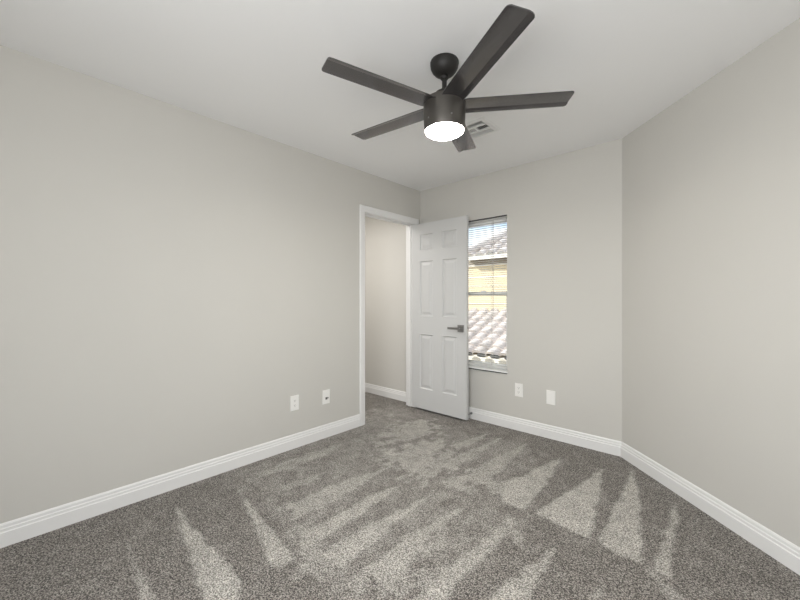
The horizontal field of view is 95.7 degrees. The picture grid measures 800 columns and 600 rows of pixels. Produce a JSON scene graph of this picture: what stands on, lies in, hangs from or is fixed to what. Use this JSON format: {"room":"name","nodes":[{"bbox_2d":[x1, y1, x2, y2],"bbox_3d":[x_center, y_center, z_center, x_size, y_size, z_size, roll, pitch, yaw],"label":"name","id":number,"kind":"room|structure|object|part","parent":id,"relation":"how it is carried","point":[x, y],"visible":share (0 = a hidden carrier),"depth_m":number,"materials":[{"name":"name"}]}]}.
{"room":"empty bedroom","nodes":[
{"label":"empty bedroom","id":0,"kind":"room"},
{"bbox_2d":[0,45,419,523],"bbox_3d":[-1.197,-0.005,2.657,0.115,2.470,4.100,0,0,42],"label":"wall","id":1,"kind":"structure","parent":0,"point":[171,276],"depth_m":2.21,"materials":[{"name":"paint"}]},
{"bbox_2d":[0,414,359,547],"bbox_3d":[-1.458,1.144,2.275,0.016,0.112,3.184,0,0,42],"label":"baseboard","id":2,"kind":"structure","parent":1,"relation":"attached to","point":[14,531],"depth_m":2.21,"materials":[{"name":"white paint"}]},
{"bbox_2d":[290,395,298,411],"bbox_3d":[-0.855,0.837,2.939,0.008,0.122,0.076,0,0,42],"label":"wall outlet","id":3,"kind":"object","parent":1,"relation":"attached to","point":[294,400],"visible":1,"depth_m":2.94,"materials":[{"name":"white plastic"}]},
{"bbox_2d":[322,389,329,404],"bbox_3d":[-0.643,0.848,3.166,0.014,0.122,0.076,0,0,42],"label":"jack plate","id":4,"kind":"object","parent":1,"relation":"attached to","point":[325,393],"visible":1,"depth_m":3.16,"materials":[{"name":"white plastic"}]},
{"bbox_2d":[359,204,418,425],"bbox_3d":[-0.134,0.144,3.817,0.150,2.111,0.875,0,0,42],"label":"door frame","id":5,"kind":"structure","parent":1,"relation":"attached to","point":[364,211],"depth_m":3.65,"materials":[{"name":"white paint"}]},
{"bbox_3d":[-0.360,0.144,3.472,0.018,2.111,0.062,0,0,43],"label":"casing","id":6,"kind":"part","parent":5,"relation":"part of","materials":[{"name":"white paint"}]},
{"bbox_3d":[-0.085,-0.880,3.772,0.018,0.062,0.875,0,0,43],"label":"casing","id":7,"kind":"part","parent":5,"relation":"part of","materials":[{"name":"white paint"}]},
{"bbox_3d":[0.092,0.144,4.161,0.018,2.111,0.062,0,0,43],"label":"casing","id":8,"kind":"part","parent":5,"relation":"part of","materials":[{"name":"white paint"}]},
{"bbox_2d":[412,215,468,419],"bbox_3d":[0.407,0.174,3.795,0.717,2.008,0.139,0,0,42],"label":"door","id":9,"kind":"structure","parent":1,"relation":"in","point":[440,248],"depth_m":3.76,"materials":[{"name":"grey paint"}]},
{"bbox_3d":[0.541,0.283,3.607,0.140,0.023,0.043,0,0,43],"label":"handle","id":10,"kind":"part","parent":9,"relation":"part of","materials":[{"name":"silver metal"}]},
{"bbox_2d":[0,392,799,599],"bbox_3d":[-0.344,1.200,1.875,4.900,0.001,4.200,0,0,42],"label":"floor","id":11,"kind":"structure","parent":0,"point":[406,503],"depth_m":1.84,"materials":[{"name":"carpet"}]},
{"bbox_2d":[0,0,799,190],"bbox_3d":[-1.036,-1.340,1.119,5.200,0.200,6.450,0,0,42],"label":"ceiling","id":12,"kind":"structure","parent":0,"point":[254,66],"depth_m":1.84,"materials":[{"name":"white paint"}]},
{"bbox_2d":[322,4,573,151],"bbox_3d":[0.207,-1.053,1.903,1.224,0.374,1.235,0,0,42],"label":"ceiling fan","id":13,"kind":"object","parent":12,"relation":"hanging from","point":[443,112],"visible":1,"depth_m":1.79,"materials":[{"name":"brown metal"}]},
{"bbox_3d":[-0.074,-1.017,1.716,0.580,0.014,0.122,2,-1,-29],"label":"blade","id":14,"kind":"part","parent":13,"relation":"part of","materials":[{"name":"black wood"}]},
{"bbox_3d":[-0.042,-1.017,2.105,0.580,0.014,0.122,3,2,39],"label":"blade","id":15,"kind":"part","parent":13,"relation":"part of","materials":[{"name":"black wood"}]},
{"bbox_3d":[0.358,-1.017,2.212,0.122,0.014,0.580,0,2,21],"label":"blade","id":16,"kind":"part","parent":13,"relation":"part of","materials":[{"name":"black wood"}]},
{"bbox_3d":[0.342,-1.017,1.554,0.122,0.014,0.580,0,-2,-18],"label":"blade","id":17,"kind":"part","parent":13,"relation":"part of","materials":[{"name":"black wood"}]},
{"bbox_3d":[0.580,-1.017,1.864,0.580,0.014,0.122,-2,0,4],"label":"blade","id":18,"kind":"part","parent":13,"relation":"part of","materials":[{"name":"black wood"}]},
{"bbox_2d":[465,116,500,138],"bbox_3d":[0.554,-1.266,2.623,0.262,0.068,0.250,0,0,42],"label":"ceiling vent","id":19,"kind":"object","parent":12,"relation":"in","point":[479,127],"visible":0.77,"depth_m":2.60,"materials":[{"name":"white metal"}]},
{"bbox_2d":[365,139,621,441],"bbox_3d":[0.524,-0.020,3.962,3.460,2.440,0.150,0,0,42],"label":"wall","id":20,"kind":"structure","parent":0,"point":[563,212],"depth_m":3.17,"materials":[{"name":"paint"}]},
{"bbox_2d":[365,383,405,401],"bbox_3d":[-0.297,1.144,4.601,1.185,0.112,0.016,0,0,42],"label":"baseboard","id":21,"kind":"structure","parent":20,"relation":"attached to","point":[370,388],"depth_m":4.48,"materials":[{"name":"white paint"}]},
{"bbox_2d":[469,215,507,373],"bbox_3d":[0.830,-0.054,3.670,0.626,1.505,0.157,0,0,42],"label":"window","id":22,"kind":"structure","parent":20,"relation":"in","point":[471,366],"depth_m":3.61,"materials":[{"name":"white plastic"}]},
{"bbox_2d":[469,216,506,368],"bbox_3d":[0.809,-0.071,3.648,0.602,1.460,0.042,0,0,42],"label":"window blind","id":23,"kind":"object","parent":22,"relation":"attached to","point":[491,223],"visible":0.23,"depth_m":3.57,"materials":[{"name":"white plastic"}]},
{"bbox_3d":[0.813,-0.795,3.652,0.602,0.012,0.028,0,0,43],"label":"head rail","id":24,"kind":"part","parent":23,"relation":"part of","materials":[{"name":"white plastic"}]},
{"bbox_3d":[0.813,0.648,3.652,0.598,0.022,0.028,0,0,43],"label":"rail","id":25,"kind":"part","parent":23,"relation":"part of","materials":[{"name":"white plastic"}]},
{"bbox_3d":[0.907,-0.069,3.566,0.002,1.416,0.030,0,0,43],"label":"ladder cord","id":26,"kind":"part","parent":23,"relation":"part of","materials":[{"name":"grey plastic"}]},
{"bbox_3d":[0.872,-0.420,3.716,0.558,0.745,0.024,0,0,43],"label":"sash","id":27,"kind":"part","parent":22,"relation":"part of","materials":[{"name":"white plastic"}]},
{"bbox_3d":[0.853,0.287,3.696,0.558,0.743,0.024,0,0,43],"label":"sash","id":28,"kind":"part","parent":22,"relation":"part of","materials":[{"name":"white plastic"}]},
{"bbox_3d":[0.809,0.683,3.648,0.626,0.012,0.097,0,0,43],"label":"sill","id":29,"kind":"part","parent":22,"relation":"part of","materials":[{"name":"white plastic"}]},
{"bbox_2d":[515,383,522,396],"bbox_3d":[1.094,0.829,3.333,0.076,0.122,0.008,0,0,42],"label":"wall outlet","id":30,"kind":"object","parent":20,"relation":"attached to","point":[518,387],"visible":1,"depth_m":3.33,"materials":[{"name":"white plastic"}]},
{"bbox_2d":[469,407,621,456],"bbox_3d":[0.962,1.144,3.448,2.000,0.112,0.016,0,0,42],"label":"baseboard","id":31,"kind":"structure","parent":20,"relation":"attached to","point":[610,446],"depth_m":3.13,"materials":[{"name":"white paint"}]},
{"bbox_2d":[546,390,554,404],"bbox_3d":[1.307,0.846,3.138,0.076,0.122,0.007,0,0,42],"label":"blank plate","id":32,"kind":"object","parent":20,"relation":"attached to","point":[550,395],"visible":1,"depth_m":3.14,"materials":[{"name":"white plastic"}]},
{"bbox_2d":[622,18,799,546],"bbox_3d":[1.825,-0.020,1.722,0.148,2.440,2.249,0,0,-3],"label":"wall","id":33,"kind":"structure","parent":0,"point":[711,181],"depth_m":1.95,"materials":[{"name":"paint"}]},
{"bbox_2d":[621,442,799,574],"bbox_3d":[1.743,1.144,1.718,0.016,0.112,2.121,0,0,-3],"label":"baseboard","id":34,"kind":"structure","parent":33,"relation":"attached to","point":[787,553],"depth_m":1.94,"materials":[{"name":"white paint"}]},
{"label":"outside","id":35,"kind":"structure","parent":0,"visible":0},
{"bbox_3d":[1.446,4.300,5.456,60.000,0.200,70.000,0,0,43],"label":"ground","id":36,"kind":"structure","parent":35,"visible":0},
{"bbox_2d":[469,230,506,363],"bbox_3d":[4.998,0.833,7.260,9.200,6.734,7.542,0,0,42],"label":"neighbor house","id":37,"kind":"structure","parent":36,"relation":"on","point":[477,283],"depth_m":7.00,"materials":[{"name":"beige paint"}]}
]}

